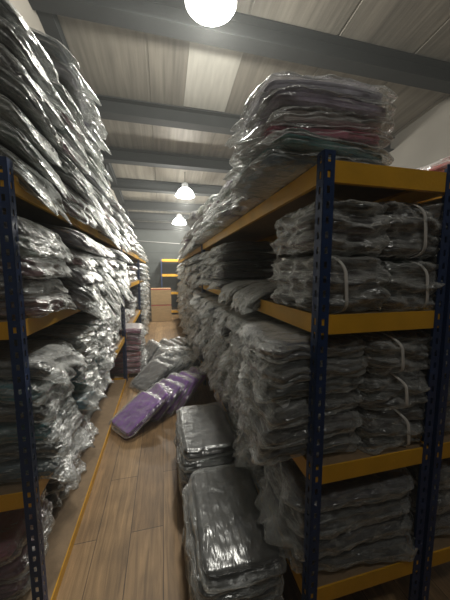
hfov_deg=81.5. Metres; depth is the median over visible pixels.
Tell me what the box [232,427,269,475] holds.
garment
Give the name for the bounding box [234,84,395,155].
garment
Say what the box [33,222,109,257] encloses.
garment
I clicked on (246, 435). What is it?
garment
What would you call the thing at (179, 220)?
lamp
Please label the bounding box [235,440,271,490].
garment
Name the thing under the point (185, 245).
garment
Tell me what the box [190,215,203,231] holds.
garment
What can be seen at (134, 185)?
ceiling beam
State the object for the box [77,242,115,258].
garment
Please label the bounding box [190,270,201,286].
garment
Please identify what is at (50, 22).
trim
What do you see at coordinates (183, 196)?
diffuser
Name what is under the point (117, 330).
garment
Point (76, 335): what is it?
garment
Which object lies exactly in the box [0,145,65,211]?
garment
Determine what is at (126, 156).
ceiling beam
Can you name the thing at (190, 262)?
garment
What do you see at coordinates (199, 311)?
garment
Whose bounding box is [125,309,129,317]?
garment
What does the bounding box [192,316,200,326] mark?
garment
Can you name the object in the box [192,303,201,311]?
garment
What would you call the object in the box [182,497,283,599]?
garment
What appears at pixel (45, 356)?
garment
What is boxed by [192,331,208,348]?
garment
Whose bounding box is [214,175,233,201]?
garment
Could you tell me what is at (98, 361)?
garment
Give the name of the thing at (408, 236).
bundle
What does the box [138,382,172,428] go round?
garment
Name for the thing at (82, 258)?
garment
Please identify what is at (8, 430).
garment
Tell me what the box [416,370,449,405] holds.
garment
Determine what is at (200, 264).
garment
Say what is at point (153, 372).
garment
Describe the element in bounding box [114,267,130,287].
garment
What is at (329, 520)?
garment
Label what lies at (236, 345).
garment
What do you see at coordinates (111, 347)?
garment
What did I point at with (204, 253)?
garment
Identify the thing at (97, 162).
garment
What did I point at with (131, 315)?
garment
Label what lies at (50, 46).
garment
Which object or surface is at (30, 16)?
wall
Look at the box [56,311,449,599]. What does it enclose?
floor
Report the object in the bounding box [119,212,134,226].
garment
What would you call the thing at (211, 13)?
lamp
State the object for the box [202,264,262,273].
garment
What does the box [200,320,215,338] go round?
garment
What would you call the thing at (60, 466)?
garment
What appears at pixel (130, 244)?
garment
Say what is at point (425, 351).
garment
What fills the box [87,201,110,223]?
garment
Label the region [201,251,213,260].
garment
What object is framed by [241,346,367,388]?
garment
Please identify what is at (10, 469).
garment
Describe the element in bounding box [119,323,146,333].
garment
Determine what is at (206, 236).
garment
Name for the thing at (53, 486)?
garment
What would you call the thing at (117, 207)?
garment
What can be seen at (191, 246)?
garment
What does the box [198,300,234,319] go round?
garment
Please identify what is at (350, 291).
bundle
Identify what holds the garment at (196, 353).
on the storage rack at (198, 250)
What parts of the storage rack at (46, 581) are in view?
post, post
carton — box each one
[151,288,170,304]
[151,304,171,321]
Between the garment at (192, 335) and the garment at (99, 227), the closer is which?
the garment at (99, 227)
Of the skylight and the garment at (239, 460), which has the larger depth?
the skylight
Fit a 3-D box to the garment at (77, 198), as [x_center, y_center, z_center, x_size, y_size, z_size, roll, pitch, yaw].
[-1.156,-0.635,1.574,0.610,0.192,0.465,-1,6,-9]
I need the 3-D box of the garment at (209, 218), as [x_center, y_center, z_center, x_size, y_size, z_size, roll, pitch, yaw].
[0.128,-0.730,2.452,0.729,0.155,0.485,-1,6,-11]
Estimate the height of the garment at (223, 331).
0.122 m
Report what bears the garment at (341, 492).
on the garment at (329, 520)
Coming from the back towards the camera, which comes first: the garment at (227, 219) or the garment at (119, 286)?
the garment at (119, 286)
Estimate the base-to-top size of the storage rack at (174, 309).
2.120 m
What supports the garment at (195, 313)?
on the garment at (198, 323)
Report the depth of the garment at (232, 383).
1.61 m
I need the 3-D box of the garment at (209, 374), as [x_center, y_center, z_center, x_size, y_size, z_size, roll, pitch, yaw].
[0.101,0.897,3.025,0.618,0.108,0.475,-1,6,-11]
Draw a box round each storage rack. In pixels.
[0,156,126,599]
[106,249,140,380]
[130,257,145,310]
[161,258,178,312]
[185,245,210,383]
[202,149,449,599]
[273,196,449,599]
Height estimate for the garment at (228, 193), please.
0.121 m
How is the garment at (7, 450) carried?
on the garment at (10, 469)
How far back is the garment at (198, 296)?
3.21 m
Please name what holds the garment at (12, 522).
on the garment at (15, 568)
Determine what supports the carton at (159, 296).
on the carton at (158, 312)
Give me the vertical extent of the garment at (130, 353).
0.106 m
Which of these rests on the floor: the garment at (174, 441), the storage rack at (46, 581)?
the storage rack at (46, 581)
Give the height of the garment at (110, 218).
0.255 m
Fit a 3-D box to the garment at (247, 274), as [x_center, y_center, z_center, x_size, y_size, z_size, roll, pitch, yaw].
[0.177,-0.244,2.527,0.612,0.104,0.467,-1,6,-11]
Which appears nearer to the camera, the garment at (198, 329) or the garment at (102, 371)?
the garment at (102, 371)
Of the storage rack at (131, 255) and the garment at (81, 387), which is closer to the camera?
the garment at (81, 387)
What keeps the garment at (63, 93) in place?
on the garment at (75, 130)
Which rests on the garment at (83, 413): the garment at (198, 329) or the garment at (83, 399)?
the garment at (83, 399)
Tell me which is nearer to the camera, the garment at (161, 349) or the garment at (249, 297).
the garment at (249, 297)
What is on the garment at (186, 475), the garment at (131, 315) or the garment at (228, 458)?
the garment at (228, 458)
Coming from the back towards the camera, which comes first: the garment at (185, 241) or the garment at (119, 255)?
the garment at (185, 241)
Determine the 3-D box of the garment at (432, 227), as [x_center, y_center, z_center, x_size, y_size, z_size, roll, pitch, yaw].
[1.052,-0.321,1.376,0.701,0.140,0.633,-2,6,-18]
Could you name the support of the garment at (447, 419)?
on the storage rack at (436, 549)
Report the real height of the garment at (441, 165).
0.102 m
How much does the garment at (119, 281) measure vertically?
0.277 m
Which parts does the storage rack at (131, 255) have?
post, post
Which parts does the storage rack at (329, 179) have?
post, post, post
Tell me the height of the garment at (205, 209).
0.115 m
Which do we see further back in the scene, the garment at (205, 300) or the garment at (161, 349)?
the garment at (161, 349)
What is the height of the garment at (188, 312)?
0.149 m
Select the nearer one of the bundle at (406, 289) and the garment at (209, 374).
the bundle at (406, 289)
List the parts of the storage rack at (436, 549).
post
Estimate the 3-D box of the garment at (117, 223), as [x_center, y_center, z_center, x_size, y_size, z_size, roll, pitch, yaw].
[-1.443,-0.850,2.847,0.621,0.209,0.470,-2,7,-13]
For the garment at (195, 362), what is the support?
on the floor
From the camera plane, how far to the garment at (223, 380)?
2.39 m
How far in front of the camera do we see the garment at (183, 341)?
4.75 m
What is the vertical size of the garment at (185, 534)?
0.102 m
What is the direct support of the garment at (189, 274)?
on the garment
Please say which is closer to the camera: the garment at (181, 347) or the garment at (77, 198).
the garment at (77, 198)
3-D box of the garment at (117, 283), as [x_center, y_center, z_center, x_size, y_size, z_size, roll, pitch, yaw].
[-1.417,-0.134,2.944,0.714,0.349,0.453,-3,7,-11]
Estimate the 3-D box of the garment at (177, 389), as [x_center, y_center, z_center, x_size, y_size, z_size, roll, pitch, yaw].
[-0.746,1.134,3.034,0.446,0.306,0.473,5,8,38]
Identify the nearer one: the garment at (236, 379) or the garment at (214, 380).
the garment at (236, 379)
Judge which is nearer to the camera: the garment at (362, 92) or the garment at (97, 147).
the garment at (362, 92)
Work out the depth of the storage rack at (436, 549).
1.13 m
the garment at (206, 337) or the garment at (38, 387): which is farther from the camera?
the garment at (206, 337)
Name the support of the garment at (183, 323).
on the garment
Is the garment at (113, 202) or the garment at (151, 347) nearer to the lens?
the garment at (113, 202)
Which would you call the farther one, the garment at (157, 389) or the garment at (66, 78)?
the garment at (157, 389)
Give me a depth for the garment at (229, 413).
2.06 m
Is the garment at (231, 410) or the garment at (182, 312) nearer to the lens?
the garment at (231, 410)
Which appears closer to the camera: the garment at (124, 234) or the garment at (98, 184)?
the garment at (98, 184)
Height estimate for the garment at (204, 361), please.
0.123 m
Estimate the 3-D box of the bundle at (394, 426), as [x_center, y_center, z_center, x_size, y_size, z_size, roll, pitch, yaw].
[0.674,0.521,1.281,0.395,0.189,0.470,-1,6,-13]
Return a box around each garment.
[0,0,60,85]
[0,16,77,125]
[0,43,65,129]
[0,66,62,149]
[0,94,65,171]
[0,118,72,202]
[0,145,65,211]
[0,155,71,224]
[0,235,73,262]
[0,253,72,278]
[0,274,68,298]
[0,291,76,318]
[0,324,98,352]
[0,340,89,386]
[0,363,76,405]
[0,377,74,422]
[0,388,75,443]
[0,402,82,461]
[0,420,94,483]
[0,487,47,566]
[0,498,54,584]
[0,511,51,599]
[3,211,70,251]
[31,28,101,105]
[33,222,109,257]
[41,51,94,123]
[42,448,80,495]
[44,146,98,199]
[44,456,86,509]
[46,160,106,222]
[48,436,80,483]
[50,78,88,136]
[50,120,94,168]
[51,96,99,159]
[51,131,95,180]
[52,176,93,214]
[52,314,108,335]
[53,194,96,228]
[53,276,105,308]
[59,263,105,292]
[60,290,122,329]
[61,247,97,273]
[65,339,102,366]
[66,363,104,392]
[67,356,95,382]
[68,375,107,410]
[69,422,97,455]
[74,393,101,424]
[74,413,90,442]
[75,310,104,322]
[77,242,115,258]
[79,170,111,199]
[81,116,111,154]
[81,251,117,278]
[82,140,112,181]
[83,127,103,160]
[84,179,112,213]
[85,102,107,139]
[85,155,113,195]
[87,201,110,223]
[87,206,111,231]
[87,210,116,241]
[89,348,113,369]
[92,326,114,347]
[92,359,112,381]
[93,200,112,215]
[93,340,109,359]
[95,254,119,270]
[95,268,121,296]
[96,282,121,318]
[97,371,113,390]
[98,230,120,250]
[100,188,116,204]
[101,206,120,231]
[103,318,115,333]
[105,219,120,238]
[107,247,129,263]
[107,269,127,288]
[107,342,118,355]
[108,206,129,228]
[108,352,116,366]
[108,362,145,374]
[109,391,165,438]
[110,198,124,214]
[111,285,125,308]
[112,218,123,231]
[112,328,119,336]
[112,360,147,368]
[113,333,120,343]
[114,259,127,271]
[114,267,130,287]
[114,281,132,302]
[114,351,148,363]
[115,297,136,303]
[116,233,131,250]
[116,284,127,295]
[116,348,146,357]
[118,229,131,242]
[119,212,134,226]
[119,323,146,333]
[119,340,145,351]
[120,243,129,252]
[125,303,136,308]
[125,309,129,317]
[126,330,145,340]
[126,337,145,344]
[127,239,136,246]
[128,310,135,317]
[129,266,137,270]
[129,359,175,393]
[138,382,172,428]
[144,339,161,367]
[148,346,174,363]
[150,379,184,421]
[154,353,181,378]
[159,338,175,349]
[163,346,185,358]
[164,373,191,417]
[169,338,183,346]
[171,355,185,374]
[173,436,189,495]
[174,344,190,355]
[175,336,187,348]
[175,354,192,375]
[175,370,201,412]
[175,417,236,472]
[175,428,240,485]
[176,402,240,460]
[178,241,189,255]
[178,309,186,314]
[180,239,191,244]
[181,314,189,320]
[181,319,187,325]
[182,229,192,240]
[182,238,201,258]
[182,271,194,279]
[182,301,191,309]
[182,483,281,599]
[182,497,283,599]
[182,525,193,599]
[183,351,199,370]
[183,366,207,404]
[184,287,201,296]
[184,326,192,334]
[184,510,283,599]
[185,210,199,227]
[186,254,201,265]
[186,309,193,316]
[186,319,196,327]
[186,334,201,346]
[187,223,199,237]
[188,292,218,305]
[188,463,286,593]
[189,278,201,289]
[189,312,200,320]
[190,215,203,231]
[190,262,200,271]
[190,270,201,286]
[190,328,199,338]
[191,235,207,243]
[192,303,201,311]
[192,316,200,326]
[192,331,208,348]
[192,345,201,360]
[193,228,203,237]
[193,289,209,294]
[193,325,201,335]
[195,205,204,217]
[195,251,208,260]
[196,259,215,267]
[196,278,207,285]
[197,306,205,317]
[198,296,222,309]
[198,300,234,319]
[198,360,210,374]
[199,221,227,234]
[199,228,215,239]
[199,264,209,271]
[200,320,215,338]
[201,194,217,210]
[201,205,219,223]
[201,213,216,227]
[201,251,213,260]
[201,270,223,278]
[201,312,215,327]
[201,341,217,363]
[202,203,214,218]
[202,256,216,264]
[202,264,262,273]
[203,358,217,373]
[204,195,220,214]
[204,278,237,285]
[205,333,217,347]
[206,278,275,289]
[207,371,217,388]
[208,205,243,226]
[208,241,278,255]
[208,251,281,266]
[208,334,230,355]
[208,372,229,391]
[210,269,276,279]
[211,195,232,216]
[211,319,231,338]
[212,261,280,271]
[212,305,253,326]
[212,355,231,380]
[213,346,232,365]
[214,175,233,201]
[214,388,230,412]
[215,360,226,381]
[217,184,232,204]
[217,347,246,378]
[217,381,230,400]
[218,280,275,302]
[219,378,239,405]
[223,128,393,180]
[224,359,247,388]
[225,71,397,147]
[225,120,393,176]
[225,311,280,338]
[225,372,244,410]
[226,331,246,359]
[228,401,244,426]
[228,411,245,440]
[229,135,242,165]
[229,196,265,214]
[230,188,248,206]
[230,281,287,314]
[230,391,245,416]
[231,149,385,198]
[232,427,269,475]
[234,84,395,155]
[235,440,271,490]
[236,106,394,164]
[236,373,363,428]
[237,405,360,465]
[238,357,363,403]
[238,390,362,448]
[239,320,365,363]
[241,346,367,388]
[241,419,266,459]
[254,472,413,561]
[262,486,417,573]
[264,458,411,539]
[269,455,414,513]
[378,246,447,275]
[399,468,449,514]
[399,498,449,535]
[402,458,449,489]
[411,327,449,349]
[411,397,449,431]
[414,345,449,379]
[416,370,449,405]
[417,156,449,171]
[420,276,446,304]
[427,217,439,245]
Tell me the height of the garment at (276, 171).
0.072 m
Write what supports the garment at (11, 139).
on the garment at (3, 151)
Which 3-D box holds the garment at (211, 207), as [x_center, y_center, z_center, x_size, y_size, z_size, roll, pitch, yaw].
[0.160,-0.870,2.427,0.729,0.205,0.458,-1,6,-13]
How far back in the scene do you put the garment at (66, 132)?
1.51 m
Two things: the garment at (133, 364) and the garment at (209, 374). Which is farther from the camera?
the garment at (133, 364)
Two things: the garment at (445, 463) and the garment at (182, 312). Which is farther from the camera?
the garment at (182, 312)
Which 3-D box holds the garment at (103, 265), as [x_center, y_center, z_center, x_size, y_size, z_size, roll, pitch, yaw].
[-1.234,-0.284,2.053,0.691,0.235,0.469,-1,6,-10]
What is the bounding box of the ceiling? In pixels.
[57,0,449,222]
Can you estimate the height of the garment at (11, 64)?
0.237 m
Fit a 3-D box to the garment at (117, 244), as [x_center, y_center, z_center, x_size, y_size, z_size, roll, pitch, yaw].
[-1.345,-0.596,2.451,0.705,0.267,0.457,-1,6,-12]
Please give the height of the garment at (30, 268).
0.123 m
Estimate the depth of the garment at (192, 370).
3.31 m
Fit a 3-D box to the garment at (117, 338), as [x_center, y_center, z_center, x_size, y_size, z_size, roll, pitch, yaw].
[-1.680,0.509,3.391,0.599,0.105,0.474,-2,6,-18]
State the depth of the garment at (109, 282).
2.12 m
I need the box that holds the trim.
[36,11,132,225]
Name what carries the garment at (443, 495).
on the garment at (442, 520)
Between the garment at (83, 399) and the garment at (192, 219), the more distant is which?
the garment at (192, 219)
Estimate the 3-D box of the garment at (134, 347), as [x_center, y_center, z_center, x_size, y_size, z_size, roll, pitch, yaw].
[-1.565,0.716,4.154,0.568,0.108,0.546,-1,6,-9]
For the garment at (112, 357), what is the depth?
2.64 m
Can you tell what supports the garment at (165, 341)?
on the floor
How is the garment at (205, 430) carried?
on the garment at (228, 458)
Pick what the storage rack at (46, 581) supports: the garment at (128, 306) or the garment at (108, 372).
the garment at (108, 372)
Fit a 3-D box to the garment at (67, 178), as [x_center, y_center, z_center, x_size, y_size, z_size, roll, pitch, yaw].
[-1.096,-0.642,1.599,0.717,0.353,0.457,-2,6,-14]
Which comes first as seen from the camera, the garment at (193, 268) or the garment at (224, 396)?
the garment at (224, 396)
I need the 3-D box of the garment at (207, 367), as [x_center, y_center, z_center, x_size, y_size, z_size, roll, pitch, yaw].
[0.096,0.721,2.990,0.706,0.124,0.469,-1,6,-13]
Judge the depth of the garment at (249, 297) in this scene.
1.55 m
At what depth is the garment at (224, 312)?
1.98 m
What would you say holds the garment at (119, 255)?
on the garment at (120, 263)
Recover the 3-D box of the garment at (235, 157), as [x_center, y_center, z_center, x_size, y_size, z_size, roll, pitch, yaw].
[0.348,-0.908,1.563,0.626,0.119,0.474,-1,6,-9]
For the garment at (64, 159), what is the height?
0.271 m
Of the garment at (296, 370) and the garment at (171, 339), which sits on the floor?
the garment at (171, 339)
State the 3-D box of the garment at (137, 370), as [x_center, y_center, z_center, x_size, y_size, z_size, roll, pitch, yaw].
[-1.563,1.061,4.181,0.579,0.104,0.558,-1,6,-9]
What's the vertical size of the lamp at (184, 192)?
0.604 m
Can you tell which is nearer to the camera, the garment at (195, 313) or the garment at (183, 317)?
the garment at (195, 313)
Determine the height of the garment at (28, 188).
0.232 m
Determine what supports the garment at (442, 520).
on the storage rack at (436, 549)
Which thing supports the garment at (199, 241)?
on the storage rack at (329, 179)
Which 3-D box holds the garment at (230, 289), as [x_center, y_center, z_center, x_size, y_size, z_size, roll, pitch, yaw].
[0.257,-0.071,2.115,0.649,0.179,0.462,-1,5,-13]
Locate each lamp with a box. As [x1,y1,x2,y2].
[172,213,185,224]
[176,172,194,198]
[185,0,236,26]
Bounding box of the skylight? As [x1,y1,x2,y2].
[184,42,242,111]
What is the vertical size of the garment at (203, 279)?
0.114 m
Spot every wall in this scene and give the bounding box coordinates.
[9,0,117,201]
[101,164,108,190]
[132,229,263,310]
[267,96,449,274]
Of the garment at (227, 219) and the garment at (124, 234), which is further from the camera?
the garment at (124, 234)
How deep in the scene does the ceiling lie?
3.58 m
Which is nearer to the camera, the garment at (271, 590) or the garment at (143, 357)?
the garment at (271, 590)
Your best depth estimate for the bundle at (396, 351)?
1.07 m
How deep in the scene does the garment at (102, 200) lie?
2.03 m
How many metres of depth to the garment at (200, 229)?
3.13 m
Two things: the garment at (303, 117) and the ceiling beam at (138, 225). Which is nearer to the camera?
the garment at (303, 117)
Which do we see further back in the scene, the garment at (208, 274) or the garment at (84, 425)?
the garment at (208, 274)
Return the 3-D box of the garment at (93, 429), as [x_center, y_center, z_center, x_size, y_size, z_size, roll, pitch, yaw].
[-1.448,1.259,2.336,0.526,0.113,0.462,-1,6,-8]
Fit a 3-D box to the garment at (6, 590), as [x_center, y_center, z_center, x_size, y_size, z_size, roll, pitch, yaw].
[-1.193,1.359,1.368,0.461,0.103,0.470,-2,6,-20]
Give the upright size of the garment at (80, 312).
0.125 m
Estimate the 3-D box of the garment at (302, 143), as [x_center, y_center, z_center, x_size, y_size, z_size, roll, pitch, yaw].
[0.328,-0.567,1.125,0.621,0.078,0.477,-2,6,-17]
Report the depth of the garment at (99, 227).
1.97 m
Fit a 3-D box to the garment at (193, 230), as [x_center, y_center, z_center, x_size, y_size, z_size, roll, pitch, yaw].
[-0.213,-1.016,3.857,0.676,0.262,0.693,-2,5,-18]
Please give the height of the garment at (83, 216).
0.186 m
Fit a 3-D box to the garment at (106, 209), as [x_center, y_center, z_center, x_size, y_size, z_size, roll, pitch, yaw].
[-1.359,-0.895,2.405,0.619,0.195,0.476,-2,6,-19]
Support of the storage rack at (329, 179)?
on the floor
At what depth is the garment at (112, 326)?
2.60 m
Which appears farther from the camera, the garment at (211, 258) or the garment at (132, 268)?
the garment at (132, 268)
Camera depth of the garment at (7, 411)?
1.17 m
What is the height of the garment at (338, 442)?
0.120 m
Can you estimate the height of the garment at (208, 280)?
0.096 m
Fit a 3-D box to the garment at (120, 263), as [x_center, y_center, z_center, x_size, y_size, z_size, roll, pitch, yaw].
[-1.409,-0.395,2.900,0.663,0.191,0.461,-1,6,-11]
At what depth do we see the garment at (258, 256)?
2.32 m
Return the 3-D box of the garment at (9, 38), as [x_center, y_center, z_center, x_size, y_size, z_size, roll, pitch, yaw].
[-1.056,-0.989,1.101,0.690,0.267,0.465,-1,6,-13]
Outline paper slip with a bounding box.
[270,397,290,407]
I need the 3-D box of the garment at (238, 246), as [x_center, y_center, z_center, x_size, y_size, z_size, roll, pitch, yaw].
[0.174,-0.486,2.501,0.612,0.125,0.464,-2,6,-18]
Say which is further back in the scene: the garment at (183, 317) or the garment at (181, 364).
the garment at (183, 317)
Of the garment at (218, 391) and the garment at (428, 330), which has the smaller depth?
the garment at (428, 330)
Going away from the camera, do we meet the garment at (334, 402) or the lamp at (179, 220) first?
the garment at (334, 402)
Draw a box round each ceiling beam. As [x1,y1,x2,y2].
[28,0,449,93]
[87,93,394,153]
[102,146,234,173]
[110,178,223,196]
[121,200,203,212]
[129,212,188,221]
[130,221,192,230]
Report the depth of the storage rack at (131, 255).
4.98 m
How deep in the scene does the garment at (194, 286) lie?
3.73 m
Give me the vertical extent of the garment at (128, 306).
0.124 m
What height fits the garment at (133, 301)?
0.124 m
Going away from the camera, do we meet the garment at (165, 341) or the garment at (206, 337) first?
the garment at (206, 337)
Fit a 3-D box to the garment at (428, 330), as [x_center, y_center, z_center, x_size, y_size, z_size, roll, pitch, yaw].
[1.049,0.127,1.423,0.700,0.143,0.633,-2,6,-14]
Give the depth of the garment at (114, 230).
2.47 m
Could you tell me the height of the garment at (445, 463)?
0.149 m
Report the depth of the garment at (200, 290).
3.95 m
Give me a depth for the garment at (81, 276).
1.57 m
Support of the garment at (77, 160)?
on the garment at (64, 159)
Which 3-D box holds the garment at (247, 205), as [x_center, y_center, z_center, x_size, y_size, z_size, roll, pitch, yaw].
[0.363,-0.578,1.595,0.728,0.113,0.473,-2,6,-17]
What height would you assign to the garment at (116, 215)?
0.259 m
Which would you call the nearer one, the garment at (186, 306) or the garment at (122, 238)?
the garment at (122, 238)
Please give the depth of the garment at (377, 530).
1.13 m
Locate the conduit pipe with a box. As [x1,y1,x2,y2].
[136,240,179,243]
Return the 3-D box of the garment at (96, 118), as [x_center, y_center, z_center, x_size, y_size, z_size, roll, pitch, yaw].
[-1.220,-1.384,1.934,0.642,0.183,0.462,-2,6,-19]
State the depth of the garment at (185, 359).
3.93 m
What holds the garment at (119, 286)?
on the storage rack at (46, 581)
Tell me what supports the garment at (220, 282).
on the storage rack at (329, 179)
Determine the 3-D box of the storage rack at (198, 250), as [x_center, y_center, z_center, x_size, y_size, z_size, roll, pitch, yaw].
[-0.362,0.068,5.040,0.560,2.000,2.735,-1,6,-13]
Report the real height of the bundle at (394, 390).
0.175 m
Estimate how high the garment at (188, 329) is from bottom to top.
0.124 m
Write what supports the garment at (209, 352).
on the storage rack at (329, 179)
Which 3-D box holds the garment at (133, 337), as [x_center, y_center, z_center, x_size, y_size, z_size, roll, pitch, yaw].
[-1.569,0.542,4.132,0.599,0.123,0.549,-1,6,-11]
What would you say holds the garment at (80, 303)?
on the storage rack at (46, 581)
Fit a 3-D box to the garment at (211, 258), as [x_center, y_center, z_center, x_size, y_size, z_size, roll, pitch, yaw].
[0.083,-0.452,2.940,0.636,0.119,0.469,-1,6,-13]
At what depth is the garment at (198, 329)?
3.23 m
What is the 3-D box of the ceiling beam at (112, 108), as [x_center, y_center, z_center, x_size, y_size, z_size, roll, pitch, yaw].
[0.554,-3.086,4.683,5.820,0.240,0.200,-1,6,-13]
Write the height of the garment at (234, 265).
0.112 m
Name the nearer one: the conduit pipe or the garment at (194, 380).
the garment at (194, 380)
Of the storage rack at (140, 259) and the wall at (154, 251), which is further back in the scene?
the wall at (154, 251)
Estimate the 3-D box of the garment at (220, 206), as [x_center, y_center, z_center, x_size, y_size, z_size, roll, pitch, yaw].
[0.222,-0.685,2.029,0.716,0.152,0.467,-1,5,-19]
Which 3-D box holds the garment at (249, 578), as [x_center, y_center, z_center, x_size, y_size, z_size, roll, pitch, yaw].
[-0.004,1.165,1.366,0.421,0.084,0.673,-1,6,-14]
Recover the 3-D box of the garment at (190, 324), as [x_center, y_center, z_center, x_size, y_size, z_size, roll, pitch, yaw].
[-0.344,0.412,4.699,0.673,0.122,0.699,-1,6,-14]
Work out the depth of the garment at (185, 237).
4.41 m
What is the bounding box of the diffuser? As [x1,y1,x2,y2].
[176,194,193,198]
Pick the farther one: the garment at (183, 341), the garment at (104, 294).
the garment at (183, 341)
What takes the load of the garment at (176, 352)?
on the floor
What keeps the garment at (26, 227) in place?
on the garment at (32, 247)
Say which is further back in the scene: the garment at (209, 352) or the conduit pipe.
the conduit pipe
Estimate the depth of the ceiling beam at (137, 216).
9.15 m
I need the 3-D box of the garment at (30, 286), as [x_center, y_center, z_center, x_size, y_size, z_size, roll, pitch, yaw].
[-1.121,-0.069,1.195,0.627,0.114,0.469,-1,6,-8]
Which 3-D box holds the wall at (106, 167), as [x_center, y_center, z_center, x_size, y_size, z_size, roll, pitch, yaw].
[-2.600,-0.972,5.839,0.112,3.900,0.200,-1,6,-13]
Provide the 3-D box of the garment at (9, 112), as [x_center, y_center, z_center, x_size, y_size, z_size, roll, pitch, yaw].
[-1.077,-0.726,1.135,0.661,0.274,0.474,-1,5,-13]
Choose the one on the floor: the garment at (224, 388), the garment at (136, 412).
the garment at (136, 412)
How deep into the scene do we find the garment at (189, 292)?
4.44 m
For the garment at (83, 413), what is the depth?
1.67 m
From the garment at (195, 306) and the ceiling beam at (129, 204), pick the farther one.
the ceiling beam at (129, 204)
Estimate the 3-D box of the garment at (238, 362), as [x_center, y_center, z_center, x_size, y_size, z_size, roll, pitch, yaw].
[0.316,0.365,1.654,0.707,0.179,0.470,-1,6,-11]
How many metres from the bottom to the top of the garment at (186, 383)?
0.346 m
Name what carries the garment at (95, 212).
on the garment at (99, 227)
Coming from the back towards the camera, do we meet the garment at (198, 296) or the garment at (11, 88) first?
the garment at (198, 296)
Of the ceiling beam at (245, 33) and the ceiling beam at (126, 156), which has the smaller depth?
the ceiling beam at (245, 33)
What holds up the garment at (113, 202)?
on the garment at (106, 209)
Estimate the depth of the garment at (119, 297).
2.47 m
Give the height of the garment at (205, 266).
0.104 m
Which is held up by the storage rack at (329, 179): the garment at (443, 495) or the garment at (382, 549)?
the garment at (382, 549)
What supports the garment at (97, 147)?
on the garment at (97, 162)
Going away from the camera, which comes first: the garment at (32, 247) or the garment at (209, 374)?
the garment at (32, 247)
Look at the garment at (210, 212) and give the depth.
2.34 m
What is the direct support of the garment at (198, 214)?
on the garment at (200, 219)
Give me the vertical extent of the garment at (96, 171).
0.300 m
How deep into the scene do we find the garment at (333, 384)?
1.04 m
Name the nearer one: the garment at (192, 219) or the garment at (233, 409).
the garment at (233, 409)
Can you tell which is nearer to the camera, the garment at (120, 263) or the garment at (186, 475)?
the garment at (186, 475)
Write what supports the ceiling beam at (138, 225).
attached to the ceiling
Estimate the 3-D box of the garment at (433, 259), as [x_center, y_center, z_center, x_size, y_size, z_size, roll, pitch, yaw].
[1.044,-0.190,1.373,0.701,0.147,0.633,-2,6,-14]
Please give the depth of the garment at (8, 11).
1.07 m
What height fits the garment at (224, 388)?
0.113 m
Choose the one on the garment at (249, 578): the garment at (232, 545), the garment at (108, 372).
the garment at (232, 545)
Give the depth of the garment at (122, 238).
3.34 m
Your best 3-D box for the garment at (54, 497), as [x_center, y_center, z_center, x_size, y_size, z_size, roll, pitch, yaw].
[-1.317,1.305,1.864,0.525,0.109,0.460,-1,6,-8]
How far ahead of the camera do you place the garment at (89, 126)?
1.99 m
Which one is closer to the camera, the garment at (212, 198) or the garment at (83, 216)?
the garment at (83, 216)
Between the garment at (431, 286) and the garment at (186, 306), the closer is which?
the garment at (431, 286)
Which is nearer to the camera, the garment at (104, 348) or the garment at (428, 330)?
the garment at (428, 330)
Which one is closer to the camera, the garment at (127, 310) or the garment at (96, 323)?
the garment at (96, 323)
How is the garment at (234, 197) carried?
on the garment at (247, 205)
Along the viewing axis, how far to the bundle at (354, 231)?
0.98 m
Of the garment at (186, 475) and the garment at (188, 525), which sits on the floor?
the garment at (188, 525)
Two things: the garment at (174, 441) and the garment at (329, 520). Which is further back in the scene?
the garment at (174, 441)
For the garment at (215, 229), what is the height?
0.119 m
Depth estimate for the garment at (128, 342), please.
3.98 m
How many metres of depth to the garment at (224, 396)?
2.40 m
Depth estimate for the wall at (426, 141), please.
4.65 m
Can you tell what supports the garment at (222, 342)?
on the garment at (219, 347)
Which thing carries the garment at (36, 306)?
on the storage rack at (46, 581)
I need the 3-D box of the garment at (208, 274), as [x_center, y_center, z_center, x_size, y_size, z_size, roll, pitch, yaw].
[0.061,-0.290,2.951,0.641,0.098,0.474,-2,6,-17]
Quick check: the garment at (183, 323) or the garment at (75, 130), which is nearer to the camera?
the garment at (75, 130)
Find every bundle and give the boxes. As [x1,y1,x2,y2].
[267,255,391,312]
[270,198,393,258]
[331,259,444,310]
[349,399,425,454]
[351,330,435,375]
[352,369,429,410]
[364,201,447,260]
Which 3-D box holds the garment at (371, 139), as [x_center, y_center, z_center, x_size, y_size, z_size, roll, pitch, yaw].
[0.321,-0.615,1.141,0.619,0.083,0.477,-1,6,-7]
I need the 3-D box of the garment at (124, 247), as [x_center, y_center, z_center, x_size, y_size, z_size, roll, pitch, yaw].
[-1.555,-0.701,3.301,0.655,0.246,0.462,-1,6,-13]
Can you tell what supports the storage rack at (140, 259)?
on the floor
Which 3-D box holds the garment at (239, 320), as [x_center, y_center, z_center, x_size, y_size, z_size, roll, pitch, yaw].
[0.333,0.147,1.651,0.637,0.110,0.470,-2,6,-15]
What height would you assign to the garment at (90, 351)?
0.140 m
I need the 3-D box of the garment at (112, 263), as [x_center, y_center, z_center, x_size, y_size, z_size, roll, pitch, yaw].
[-1.339,-0.358,2.478,0.614,0.178,0.472,-2,6,-14]
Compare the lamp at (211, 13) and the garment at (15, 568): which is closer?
the garment at (15, 568)
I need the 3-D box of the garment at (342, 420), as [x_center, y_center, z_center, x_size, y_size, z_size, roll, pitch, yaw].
[0.319,0.500,1.217,0.456,0.121,0.462,-1,6,-12]
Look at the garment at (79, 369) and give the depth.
1.62 m
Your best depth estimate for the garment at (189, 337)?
3.87 m
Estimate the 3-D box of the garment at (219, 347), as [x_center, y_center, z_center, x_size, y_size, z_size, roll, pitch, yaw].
[0.239,0.385,2.115,0.637,0.134,0.485,-2,6,-15]

